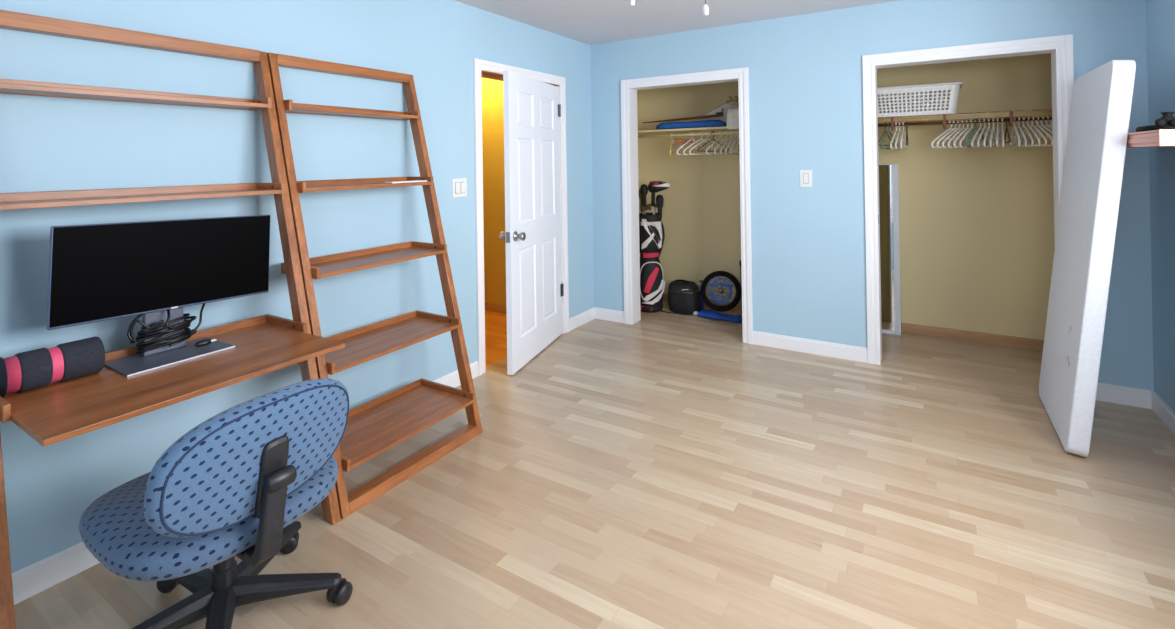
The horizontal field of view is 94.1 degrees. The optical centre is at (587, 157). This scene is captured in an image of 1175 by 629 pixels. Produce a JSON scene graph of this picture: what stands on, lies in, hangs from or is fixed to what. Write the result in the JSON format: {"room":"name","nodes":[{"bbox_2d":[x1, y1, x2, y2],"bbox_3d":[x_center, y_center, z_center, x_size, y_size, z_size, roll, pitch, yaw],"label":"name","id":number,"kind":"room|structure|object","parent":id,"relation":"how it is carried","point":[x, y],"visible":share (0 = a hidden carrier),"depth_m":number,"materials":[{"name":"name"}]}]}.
{"room":"home office","nodes":[
{"label":"home office","id":0,"kind":"room"},
{"bbox_2d":[0,0,593,572],"bbox_3d":[-1.337,0.224,2.716,0.060,2.440,5.150,-1,0,32],"label":"wall","id":1,"kind":"structure","parent":0,"point":[47,143],"depth_m":2.41,"materials":[{"name":"blue paint"}]},
{"bbox_2d":[12,307,594,604],"bbox_3d":[-1.288,1.393,2.690,0.013,0.100,5.150,-1,0,32],"label":"baseboard","id":2,"kind":"structure","parent":1,"relation":"attached to","point":[33,579],"depth_m":1.87,"materials":[{"name":"white paint"}]},
{"bbox_2d":[452,178,466,197],"bbox_3d":[-0.816,0.194,3.492,0.009,0.118,0.125,-1,0,32],"label":"light switch","id":3,"kind":"object","parent":1,"relation":"attached to","point":[459,186],"visible":1,"depth_m":3.49,"materials":[{"name":"white plastic"}]},
{"bbox_2d":[473,58,568,375],"bbox_3d":[-0.506,0.391,4.092,0.139,2.096,1.067,-1,0,32],"label":"trim","id":4,"kind":"structure","parent":1,"relation":"attached to","point":[481,68],"depth_m":3.67,"materials":[{"name":"white paint"}]},
{"bbox_2d":[499,71,563,374],"bbox_3d":[-0.380,0.427,4.019,0.182,1.995,0.926,-1,0,19],"label":"door","id":5,"kind":"structure","parent":1,"relation":"in","point":[532,108],"depth_m":3.90,"materials":[{"name":"white paint"}]},
{"bbox_2d":[481,78,505,305],"bbox_3d":[-0.867,0.231,5.194,1.630,2.440,0.100,-1,0,32],"label":"wall","id":6,"kind":"structure","parent":0,"point":[492,90],"depth_m":5.15,"materials":[{"name":"paint"}]},
{"bbox_2d":[485,302,506,313],"bbox_3d":[-0.879,1.413,5.140,1.630,0.075,0.013,-1,0,32],"label":"baseboard","id":7,"kind":"structure","parent":6,"relation":"attached to","point":[492,307],"depth_m":5.12,"materials":[{"name":"brown wood"}]},
{"bbox_2d":[14,301,1174,628],"bbox_3d":[-0.285,1.478,2.563,5.550,0.100,6.230,-1,0,32],"label":"floor","id":8,"kind":"structure","parent":0,"point":[662,470],"depth_m":2.20,"materials":[{"name":"brown wood"}]},
{"bbox_2d":[0,10,344,628],"bbox_3d":[-1.418,0.484,1.886,0.662,1.914,0.929,-1,0,32],"label":"desk","id":9,"kind":"object","parent":8,"relation":"on","point":[58,411],"visible":0.96,"depth_m":1.88,"materials":[{"name":"brown wood"}]},
{"bbox_2d":[0,336,104,396],"bbox_3d":[-1.678,0.651,1.716,0.117,0.117,0.226,-1,0,32],"label":"foam roller","id":10,"kind":"object","parent":9,"relation":"on","point":[21,372],"visible":0.99,"depth_m":1.68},
{"bbox_2d":[0,83,267,108],"bbox_3d":[-1.637,-0.219,2.019,0.118,0.017,0.829,-1,0,32],"label":"shelf","id":11,"kind":"object","parent":9,"relation":"attached to","point":[5,88],"depth_m":1.96,"materials":[{"name":"brown wood"}]},
{"bbox_2d":[0,189,280,209],"bbox_3d":[-1.581,0.146,1.986,0.195,0.017,0.829,-1,0,32],"label":"shelf","id":12,"kind":"object","parent":9,"relation":"attached to","point":[111,197],"depth_m":1.90,"materials":[{"name":"brown wood"}]},
{"bbox_2d":[46,215,269,376],"bbox_3d":[-1.484,0.461,1.969,0.219,0.495,0.675,-1,0,32],"label":"monitor","id":13,"kind":"object","parent":9,"relation":"on","point":[106,271],"visible":0.98,"depth_m":1.91,"materials":[{"name":"plastic"}]},
{"bbox_2d":[127,303,216,352],"bbox_3d":[-1.514,0.607,1.999,0.264,0.184,0.122,-1,0,-44],"label":"power cord","id":14,"kind":"object","parent":13,"relation":"on","point":[141,336],"visible":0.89,"depth_m":1.95,"materials":[{"name":"black plastic"}]},
{"bbox_2d":[79,378,352,628],"bbox_3d":[-1.083,1.031,1.657,0.794,0.807,0.662,-1,0,32],"label":"office chair","id":15,"kind":"object","parent":8,"relation":"on","point":[238,483],"visible":1,"depth_m":1.40,"materials":[{"name":"fabric"}]},
{"bbox_2d":[332,578,345,597],"bbox_3d":[-0.800,1.381,1.761,0.015,0.051,0.057,-1,0,16],"label":"caster wheel","id":16,"kind":"object","parent":15,"relation":"attached to","point":[337,586],"depth_m":1.74,"materials":[{"name":"black plastic"}]},
{"bbox_2d":[267,53,482,518],"bbox_3d":[-1.006,0.482,2.661,0.548,1.913,0.806,-1,0,32],"label":"bookcase","id":17,"kind":"object","parent":8,"relation":"on","point":[373,427],"visible":0.77,"depth_m":2.66,"materials":[{"name":"brown wood"}]},
{"bbox_2d":[385,180,426,183],"bbox_3d":[-0.956,0.129,2.891,0.057,0.008,0.230,-1,0,32],"label":"booklet","id":18,"kind":"object","parent":17,"relation":"on","point":[413,180],"visible":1,"depth_m":2.86,"materials":[{"name":"white paper"}]},
{"bbox_2d":[639,213,664,312],"bbox_3d":[0.578,0.979,5.133,0.264,0.900,0.303,-1,0,-10],"label":"golf bag","id":19,"kind":"object","parent":8,"relation":"on","point":[651,228],"visible":0.94,"depth_m":5.03,"materials":[{"name":"black fabric"}]},
{"bbox_2d":[639,189,642,212],"bbox_3d":[0.523,0.611,5.210,0.072,0.638,0.067,-1,0,32],"label":"club","id":20,"kind":"object","parent":19,"relation":"in","point":[640,195],"visible":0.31,"depth_m":5.20,"materials":[{"name":"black metal"}]},
{"bbox_2d":[640,184,647,213],"bbox_3d":[0.534,0.590,5.133,0.072,0.678,0.067,-1,0,32],"label":"club","id":21,"kind":"object","parent":19,"relation":"in","point":[643,189],"visible":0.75,"depth_m":5.12,"materials":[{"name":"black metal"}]},
{"bbox_2d":[642,204,650,213],"bbox_3d":[0.557,0.677,5.077,0.094,0.504,0.050,-1,0,32],"label":"club","id":22,"kind":"object","parent":19,"relation":"in","point":[647,207],"visible":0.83,"depth_m":5.06,"materials":[{"name":"silver metal"}]},
{"bbox_2d":[648,181,669,213],"bbox_3d":[0.661,0.573,5.038,0.212,0.709,0.092,-1,0,32],"label":"club","id":23,"kind":"object","parent":19,"relation":"in","point":[654,186],"visible":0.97,"depth_m":5.03,"materials":[{"name":"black metal"}]},
{"bbox_2d":[654,203,663,213],"bbox_3d":[0.661,0.671,5.165,0.109,0.514,0.044,-1,0,32],"label":"club","id":24,"kind":"object","parent":19,"relation":"in","point":[655,206],"visible":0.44,"depth_m":5.18,"materials":[{"name":"silver metal"}]},
{"bbox_2d":[656,195,663,218],"bbox_3d":[0.671,0.639,5.133,0.090,0.579,0.067,-1,0,32],"label":"club","id":25,"kind":"object","parent":19,"relation":"in","point":[659,198],"visible":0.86,"depth_m":5.11,"materials":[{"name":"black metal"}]},
{"bbox_2d":[660,310,691,314],"bbox_3d":[0.788,1.419,5.000,0.334,0.009,0.044,-1,0,32],"label":"cord","id":26,"kind":"object","parent":8,"relation":"on","point":[660,310],"visible":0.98,"depth_m":4.97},
{"bbox_2d":[667,279,701,314],"bbox_3d":[0.898,1.277,5.070,0.298,0.292,0.236,-1,0,32],"label":"bag","id":27,"kind":"object","parent":8,"relation":"on","point":[684,296],"visible":1,"depth_m":4.98,"materials":[{"name":"black fabric"}]},
{"bbox_2d":[699,280,703,308],"bbox_3d":[1.069,1.285,5.117,0.044,0.271,0.044,-1,0,32],"label":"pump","id":28,"kind":"object","parent":8,"relation":"on","point":[700,281],"visible":0.49,"depth_m":5.10,"materials":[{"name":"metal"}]},
{"bbox_2d":[697,309,741,322],"bbox_3d":[1.162,1.388,4.808,0.400,0.059,0.177,-1,0,32],"label":"bundle","id":29,"kind":"object","parent":8,"relation":"on","point":[707,313],"visible":0.98,"depth_m":4.77,"materials":[{"name":"blue fabric"}]},
{"bbox_2d":[701,271,741,311],"bbox_3d":[1.185,1.196,4.885,0.356,0.338,0.208,-1,0,32],"label":"wheel","id":30,"kind":"object","parent":29,"relation":"on","point":[738,291],"depth_m":4.86,"materials":[{"name":"black rubber"}]},
{"bbox_2d":[739,260,741,313],"bbox_3d":[1.398,1.172,4.948,0.044,0.486,0.044,-1,0,32],"label":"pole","id":31,"kind":"object","parent":8,"relation":"on","point":[740,260],"visible":0.28,"depth_m":4.94,"materials":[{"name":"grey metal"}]},
{"bbox_2d":[879,164,900,335],"bbox_3d":[2.297,0.727,4.429,0.399,1.344,0.097,-1,0,32],"label":"mirror","id":32,"kind":"object","parent":8,"relation":"on","point":[888,173],"visible":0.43,"depth_m":4.36,"materials":[{"name":"silver glass"}]},
{"bbox_2d":[1039,60,1135,456],"bbox_3d":[2.523,0.471,2.800,0.265,1.829,0.775,-1,0,32],"label":"mattress","id":33,"kind":"object","parent":8,"relation":"on","point":[1102,96],"visible":1,"depth_m":2.56,"materials":[{"name":"white fabric"}]},
{"bbox_2d":[454,0,897,44],"bbox_3d":[0.176,-1.074,1.741,3.820,0.100,5.335,-1,0,32],"label":"ceiling","id":34,"kind":"structure","parent":0,"point":[590,22],"depth_m":3.85,"materials":[{"name":"paint"}]},
{"bbox_2d":[629,0,708,15],"bbox_3d":[0.208,-0.724,1.777,1.229,0.602,1.174,-1,0,32],"label":"ceiling fan","id":35,"kind":"object","parent":34,"relation":"hanging from","point":[632,2],"visible":1,"depth_m":1.63,"materials":[{"name":"white plastic"}]},
{"bbox_2d":[637,53,1054,339],"bbox_3d":[2.019,0.185,4.737,3.640,2.440,0.100,-1,0,32],"label":"wall","id":36,"kind":"structure","parent":0,"point":[976,225],"depth_m":4.22,"materials":[{"name":"beige paint"}]},
{"bbox_2d":[638,126,738,138],"bbox_3d":[1.040,-0.233,4.859,1.696,0.067,0.720,-1,0,32],"label":"closet shelf","id":37,"kind":"object","parent":36,"relation":"attached to","point":[704,129],"visible":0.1,"depth_m":5.06,"materials":[{"name":"beige paint"}]},
{"bbox_2d":[638,132,738,137],"bbox_3d":[1.059,-0.208,4.888,1.650,0.021,0.020,-1,0,32],"label":"closet rod","id":38,"kind":"object","parent":37,"relation":"attached to","point":[717,133],"visible":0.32,"depth_m":4.97,"materials":[{"name":"beige paint"}]},
{"bbox_2d":[670,133,672,155],"bbox_3d":[0.775,-0.122,5.064,0.012,0.208,0.424,-1,0,12],"label":"clothes hanger","id":39,"kind":"object","parent":38,"relation":"hanging from","point":[671,145],"visible":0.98,"depth_m":5.04,"materials":[{"name":"yellow plastic"}]},
{"bbox_2d":[672,133,695,144],"bbox_3d":[0.876,-0.173,5.002,0.221,0.105,0.030,-1,0,32],"label":"hanger","id":40,"kind":"object","parent":38,"relation":"hanging from","point":[693,140],"visible":0.86,"depth_m":5.00,"materials":[{"name":"brown wood"}]},
{"bbox_2d":[676,132,705,154],"bbox_3d":[0.945,-0.125,4.959,0.424,0.208,0.012,-1,0,-40],"label":"clothes hanger","id":41,"kind":"object","parent":38,"relation":"hanging from","point":[691,132],"visible":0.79,"depth_m":4.90,"materials":[{"name":"white plastic"}]},
{"bbox_2d":[683,132,718,154],"bbox_3d":[1.022,-0.126,4.912,0.424,0.208,0.012,-1,0,-30],"label":"clothes hanger","id":42,"kind":"object","parent":38,"relation":"hanging from","point":[700,132],"visible":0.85,"depth_m":4.89,"materials":[{"name":"white plastic"}]},
{"bbox_2d":[689,131,724,154],"bbox_3d":[1.069,-0.127,4.883,0.424,0.208,0.012,-1,0,-30],"label":"clothes hanger","id":43,"kind":"object","parent":38,"relation":"hanging from","point":[695,146],"visible":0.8,"depth_m":4.85,"materials":[{"name":"white plastic"}]},
{"bbox_2d":[697,131,728,151],"bbox_3d":[1.115,-0.142,4.854,0.414,0.180,0.008,-1,0,-34],"label":"clothes hanger","id":44,"kind":"object","parent":38,"relation":"hanging from","point":[712,131],"visible":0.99,"depth_m":4.82,"materials":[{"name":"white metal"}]},
{"bbox_2d":[706,131,734,154],"bbox_3d":[1.171,-0.129,4.819,0.424,0.208,0.012,-1,0,-41],"label":"clothes hanger","id":45,"kind":"object","parent":38,"relation":"hanging from","point":[720,138],"visible":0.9,"depth_m":4.79,"materials":[{"name":"white plastic"}]},
{"bbox_2d":[714,131,738,153],"bbox_3d":[1.217,-0.130,4.791,0.012,0.208,0.424,-1,0,43],"label":"clothes hanger","id":46,"kind":"object","parent":38,"relation":"hanging from","point":[725,131],"visible":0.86,"depth_m":4.76,"materials":[{"name":"white plastic"}]},
{"bbox_2d":[720,131,738,153],"bbox_3d":[1.251,-0.131,4.769,0.012,0.208,0.424,-1,0,40],"label":"clothes hanger","id":47,"kind":"object","parent":38,"relation":"hanging from","point":[730,131],"visible":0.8,"depth_m":4.71,"materials":[{"name":"white plastic"}]},
{"bbox_2d":[725,130,738,153],"bbox_3d":[1.281,-0.131,4.751,0.012,0.208,0.424,-1,0,36],"label":"clothes hanger","id":48,"kind":"object","parent":38,"relation":"hanging from","point":[734,130],"visible":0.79,"depth_m":4.66,"materials":[{"name":"white plastic"}]},
{"bbox_2d":[730,130,739,153],"bbox_3d":[1.307,-0.132,4.735,0.012,0.208,0.424,-1,0,33],"label":"clothes hanger","id":49,"kind":"object","parent":38,"relation":"hanging from","point":[738,130],"visible":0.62,"depth_m":4.64,"materials":[{"name":"white plastic"}]},
{"bbox_2d":[656,120,725,129],"bbox_3d":[0.939,-0.298,5.006,0.645,0.067,0.142,-1,0,32],"label":"mat","id":50,"kind":"object","parent":37,"relation":"on","point":[706,123],"visible":0.8,"depth_m":4.93,"materials":[{"name":"blue fabric"}]},
{"bbox_2d":[642,114,723,122],"bbox_3d":[0.864,-0.355,5.067,0.775,0.042,0.120,-1,0,32],"label":"paddle board","id":51,"kind":"object","parent":50,"relation":"on","point":[716,115],"visible":1,"depth_m":4.97,"materials":[{"name":"plastic"}]},
{"bbox_2d":[697,101,738,129],"bbox_3d":[1.284,-0.376,4.907,0.733,0.269,0.354,-1,0,32],"label":"heap","id":52,"kind":"object","parent":37,"relation":"on","point":[731,109],"visible":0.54,"depth_m":4.82,"materials":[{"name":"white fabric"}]},
{"bbox_2d":[663,293,1043,350],"bbox_3d":[2.033,1.367,4.667,3.540,0.075,0.012,-1,0,32],"label":"baseboard","id":53,"kind":"structure","parent":36,"relation":"attached to","point":[1027,343],"depth_m":4.14,"materials":[{"name":"brown wood"}]},
{"bbox_2d":[878,109,1051,130],"bbox_3d":[2.681,-0.260,4.053,1.736,0.102,0.363,-1,0,32],"label":"closet shelf","id":54,"kind":"object","parent":36,"relation":"attached to","point":[1042,112],"visible":0.72,"depth_m":3.85,"materials":[{"name":"beige paint"}]},
{"bbox_2d":[877,82,962,116],"bbox_3d":[2.459,-0.419,4.173,0.664,0.224,0.371,-1,0,32],"label":"laundry basket","id":55,"kind":"object","parent":54,"relation":"on","point":[952,88],"visible":0.72,"depth_m":4.02,"materials":[{"name":"white plastic"}]},
{"bbox_2d":[878,117,1051,126],"bbox_3d":[2.606,-0.251,3.930,1.736,0.021,0.020,-1,0,32],"label":"closet rod","id":56,"kind":"object","parent":54,"relation":"attached to","point":[1035,118],"visible":0.32,"depth_m":3.88,"materials":[{"name":"brown wood"}]},
{"bbox_2d":[878,123,893,145],"bbox_3d":[2.257,-0.177,4.146,0.008,0.180,0.414,-1,0,43],"label":"clothes hanger","id":57,"kind":"object","parent":56,"relation":"hanging from","point":[884,123],"visible":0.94,"depth_m":4.13,"materials":[{"name":"plastic"}]},
{"bbox_2d":[881,122,895,149],"bbox_3d":[2.278,-0.164,4.134,0.012,0.208,0.424,-1,0,43],"label":"clothes hanger","id":58,"kind":"object","parent":56,"relation":"hanging from","point":[888,131],"visible":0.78,"depth_m":4.10,"materials":[{"name":"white plastic"}]},
{"bbox_2d":[890,122,902,149],"bbox_3d":[2.320,-0.164,4.108,0.012,0.208,0.424,-1,0,40],"label":"clothes hanger","id":59,"kind":"object","parent":56,"relation":"hanging from","point":[896,131],"visible":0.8,"depth_m":4.04,"materials":[{"name":"white plastic"}]},
{"bbox_2d":[895,122,904,148],"bbox_3d":[2.338,-0.165,4.096,0.013,0.208,0.424,-1,0,38],"label":"clothes hanger","id":60,"kind":"object","parent":56,"relation":"hanging from","point":[899,131],"visible":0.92,"depth_m":4.04,"materials":[{"name":"white plastic"}]},
{"bbox_2d":[900,122,906,148],"bbox_3d":[2.358,-0.165,4.084,0.012,0.208,0.424,-1,0,35],"label":"clothes hanger","id":61,"kind":"object","parent":56,"relation":"hanging from","point":[903,131],"visible":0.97,"depth_m":4.06,"materials":[{"name":"white plastic"}]},
{"bbox_2d":[906,122,907,144],"bbox_3d":[2.377,-0.180,4.072,0.008,0.180,0.414,-1,0,32],"label":"clothes hanger","id":62,"kind":"object","parent":56,"relation":"hanging from","point":[906,122],"visible":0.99,"depth_m":4.07,"materials":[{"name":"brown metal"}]},
{"bbox_2d":[931,120,970,147],"bbox_3d":[2.611,-0.170,3.928,0.424,0.208,0.012,-1,0,-23],"label":"clothes hanger","id":63,"kind":"object","parent":56,"relation":"hanging from","point":[950,128],"visible":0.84,"depth_m":3.90,"materials":[{"name":"white plastic"}]},
{"bbox_2d":[936,120,973,147],"bbox_3d":[2.631,-0.170,3.915,0.424,0.208,0.012,-1,0,-25],"label":"clothes hanger","id":64,"kind":"object","parent":56,"relation":"hanging from","point":[955,128],"visible":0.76,"depth_m":3.87,"materials":[{"name":"white plastic"}]},
{"bbox_2d":[942,119,976,147],"bbox_3d":[2.652,-0.170,3.902,0.424,0.208,0.012,-1,0,-28],"label":"clothes hanger","id":65,"kind":"object","parent":56,"relation":"hanging from","point":[959,128],"visible":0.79,"depth_m":3.87,"materials":[{"name":"white plastic"}]},
{"bbox_2d":[948,119,977,147],"bbox_3d":[2.673,-0.171,3.889,0.424,0.208,0.012,-1,0,-31],"label":"clothes hanger","id":66,"kind":"object","parent":56,"relation":"hanging from","point":[961,129],"visible":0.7,"depth_m":3.84,"materials":[{"name":"white plastic"}]},
{"bbox_2d":[953,119,981,147],"bbox_3d":[2.694,-0.171,3.876,0.424,0.208,0.013,-1,0,-33],"label":"clothes hanger","id":67,"kind":"object","parent":56,"relation":"hanging from","point":[965,129],"visible":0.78,"depth_m":3.83,"materials":[{"name":"white plastic"}]},
{"bbox_2d":[959,119,982,147],"bbox_3d":[2.715,-0.172,3.863,0.424,0.208,0.011,-1,0,-36],"label":"clothes hanger","id":68,"kind":"object","parent":56,"relation":"hanging from","point":[972,128],"visible":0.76,"depth_m":3.80,"materials":[{"name":"white plastic"}]},
{"bbox_2d":[965,119,986,147],"bbox_3d":[2.736,-0.172,3.850,0.424,0.208,0.012,-1,0,-38],"label":"clothes hanger","id":69,"kind":"object","parent":56,"relation":"hanging from","point":[975,128],"visible":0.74,"depth_m":3.79,"materials":[{"name":"green plastic"}]},
{"bbox_2d":[971,119,989,147],"bbox_3d":[2.756,-0.172,3.837,0.424,0.208,0.012,-1,0,-41],"label":"clothes hanger","id":70,"kind":"object","parent":56,"relation":"hanging from","point":[980,127],"visible":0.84,"depth_m":3.79,"materials":[{"name":"white plastic"}]},
{"bbox_2d":[977,118,992,147],"bbox_3d":[2.777,-0.173,3.825,0.424,0.208,0.012,-1,0,-44],"label":"clothes hanger","id":71,"kind":"object","parent":56,"relation":"hanging from","point":[984,119],"visible":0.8,"depth_m":3.79,"materials":[{"name":"white plastic"}]},
{"bbox_2d":[983,118,994,147],"bbox_3d":[2.798,-0.173,3.812,0.012,0.208,0.424,-1,0,44],"label":"clothes hanger","id":72,"kind":"object","parent":56,"relation":"hanging from","point":[988,128],"visible":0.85,"depth_m":3.77,"materials":[{"name":"white plastic"}]},
{"bbox_2d":[990,118,996,147],"bbox_3d":[2.819,-0.173,3.799,0.012,0.208,0.424,-1,0,41],"label":"clothes hanger","id":73,"kind":"object","parent":56,"relation":"hanging from","point":[993,127],"visible":0.9,"depth_m":3.75,"materials":[{"name":"white plastic"}]},
{"bbox_2d":[996,118,999,146],"bbox_3d":[2.840,-0.174,3.786,0.013,0.208,0.424,-1,0,38],"label":"clothes hanger","id":74,"kind":"object","parent":56,"relation":"hanging from","point":[997,131],"visible":1,"depth_m":3.76,"materials":[{"name":"white plastic"}]},
{"bbox_2d":[1001,118,1004,146],"bbox_3d":[2.861,-0.174,3.773,0.012,0.208,0.424,-1,0,36],"label":"clothes hanger","id":75,"kind":"object","parent":56,"relation":"hanging from","point":[1002,127],"visible":1,"depth_m":3.71,"materials":[{"name":"white plastic"}]},
{"bbox_2d":[1004,117,1010,142],"bbox_3d":[2.881,-0.189,3.760,0.008,0.180,0.414,-1,0,33],"label":"clothes hanger","id":76,"kind":"object","parent":56,"relation":"hanging from","point":[1006,131],"visible":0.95,"depth_m":3.75,"materials":[{"name":"brown metal"}]},
{"bbox_2d":[1009,117,1020,146],"bbox_3d":[2.916,-0.175,3.739,0.012,0.208,0.424,-1,0,31],"label":"clothes hanger","id":77,"kind":"object","parent":56,"relation":"hanging from","point":[1014,126],"visible":0.94,"depth_m":3.72,"materials":[{"name":"white plastic"}]},
{"bbox_2d":[1012,117,1026,146],"bbox_3d":[2.937,-0.176,3.726,0.012,0.208,0.424,-1,0,28],"label":"clothes hanger","id":78,"kind":"object","parent":56,"relation":"hanging from","point":[1018,126],"visible":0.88,"depth_m":3.68,"materials":[{"name":"white plastic"}]},
{"bbox_2d":[1014,117,1033,146],"bbox_3d":[2.958,-0.176,3.713,0.013,0.208,0.424,-1,0,25],"label":"clothes hanger","id":79,"kind":"object","parent":56,"relation":"hanging from","point":[1023,126],"visible":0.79,"depth_m":3.65,"materials":[{"name":"white plastic"}]},
{"bbox_2d":[1017,116,1040,146],"bbox_3d":[2.979,-0.176,3.700,0.012,0.208,0.424,-1,0,23],"label":"clothes hanger","id":80,"kind":"object","parent":56,"relation":"hanging from","point":[1027,126],"visible":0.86,"depth_m":3.61,"materials":[{"name":"white plastic"}]},
{"bbox_2d":[1021,116,1047,146],"bbox_3d":[3.000,-0.177,3.687,0.012,0.208,0.424,-1,0,21],"label":"clothes hanger","id":81,"kind":"object","parent":56,"relation":"hanging from","point":[1033,126],"visible":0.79,"depth_m":3.61,"materials":[{"name":"white plastic"}]},
{"bbox_2d":[1023,116,1052,146],"bbox_3d":[3.021,-0.177,3.674,0.012,0.208,0.424,-1,0,18],"label":"clothes hanger","id":82,"kind":"object","parent":56,"relation":"hanging from","point":[1037,125],"visible":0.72,"depth_m":3.60,"materials":[{"name":"white plastic"}]},
{"bbox_2d":[1027,116,1052,146],"bbox_3d":[3.041,-0.178,3.661,0.012,0.208,0.424,-1,0,15],"label":"clothes hanger","id":83,"kind":"object","parent":56,"relation":"hanging from","point":[1041,125],"visible":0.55,"depth_m":3.65,"materials":[{"name":"white plastic"}]},
{"bbox_2d":[1028,116,1051,146],"bbox_3d":[3.062,-0.178,3.648,0.012,0.208,0.424,-1,0,12],"label":"clothes hanger","id":84,"kind":"object","parent":56,"relation":"hanging from","point":[1046,125],"visible":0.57,"depth_m":3.68,"materials":[{"name":"white plastic"}]},
{"bbox_2d":[1031,115,1051,146],"bbox_3d":[3.083,-0.178,3.635,0.012,0.208,0.424,-1,0,10],"label":"clothes hanger","id":85,"kind":"object","parent":56,"relation":"hanging from","point":[1051,115],"visible":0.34,"depth_m":3.70,"materials":[{"name":"white plastic"}]},
{"bbox_2d":[591,0,1153,392],"bbox_3d":[1.557,0.188,3.990,3.640,2.440,0.065,-1,0,32],"label":"wall","id":86,"kind":"structure","parent":0,"point":[808,244],"depth_m":3.87,"materials":[{"name":"blue paint"}]},
{"bbox_2d":[621,67,752,343],"bbox_3d":[0.806,0.374,4.492,1.092,2.096,0.164,-1,0,32],"label":"trim","id":87,"kind":"structure","parent":86,"relation":"attached to","point":[629,121],"depth_m":4.64,"materials":[{"name":"white paint"}]},
{"bbox_2d":[800,170,811,186],"bbox_3d":[1.571,0.152,3.938,0.082,0.122,0.009,-1,0,32],"label":"light switch","id":88,"kind":"object","parent":86,"relation":"attached to","point":[805,175],"visible":1,"depth_m":3.94,"materials":[{"name":"white plastic"}]},
{"bbox_2d":[595,307,1151,408],"bbox_3d":[1.580,1.357,3.935,3.554,0.100,0.013,-1,0,32],"label":"baseboard","id":89,"kind":"structure","parent":86,"relation":"attached to","point":[1130,396],"depth_m":3.83,"materials":[{"name":"white paint"}]},
{"bbox_2d":[862,34,1073,364],"bbox_3d":[2.396,0.344,3.507,1.092,2.096,0.164,-1,0,32],"label":"trim","id":90,"kind":"structure","parent":86,"relation":"attached to","point":[1060,47],"depth_m":3.58,"materials":[{"name":"white paint"}]},
{"bbox_2d":[1146,0,1174,411],"bbox_3d":[2.035,0.165,1.192,0.120,2.440,6.110,-1,0,32],"label":"wall","id":91,"kind":"structure","parent":0,"point":[1160,14],"depth_m":2.84,"materials":[{"name":"blue paint"}]},
{"bbox_2d":[1126,129,1174,147],"bbox_3d":[2.599,-0.079,2.489,0.279,0.066,1.089,-1,0,32],"label":"wall shelf","id":92,"kind":"object","parent":91,"relation":"attached to","point":[1160,138],"visible":0.74,"depth_m":2.20,"materials":[{"name":"brown wood"}]},
{"bbox_2d":[1136,125,1157,131],"bbox_3d":[2.401,-0.122,2.294,0.130,0.026,0.210,-1,0,32],"label":"glasses case","id":93,"kind":"object","parent":92,"relation":"on","point":[1149,127],"visible":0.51,"depth_m":2.27,"materials":[{"name":"black leather"}]},
{"bbox_2d":[1155,112,1174,129],"bbox_3d":[2.269,-0.143,2.140,0.070,0.070,0.070,-1,0,-40],"label":"ornament","id":94,"kind":"object","parent":92,"relation":"on","point":[1167,121],"visible":0.98,"depth_m":2.13,"materials":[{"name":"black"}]},
{"bbox_2d":[1151,391,1174,434],"bbox_3d":[1.744,1.337,0.812,0.013,0.100,5.150,-1,0,32],"label":"baseboard","id":95,"kind":"structure","parent":91,"relation":"attached to","point":[1163,411],"depth_m":2.84,"materials":[{"name":"white paint"}]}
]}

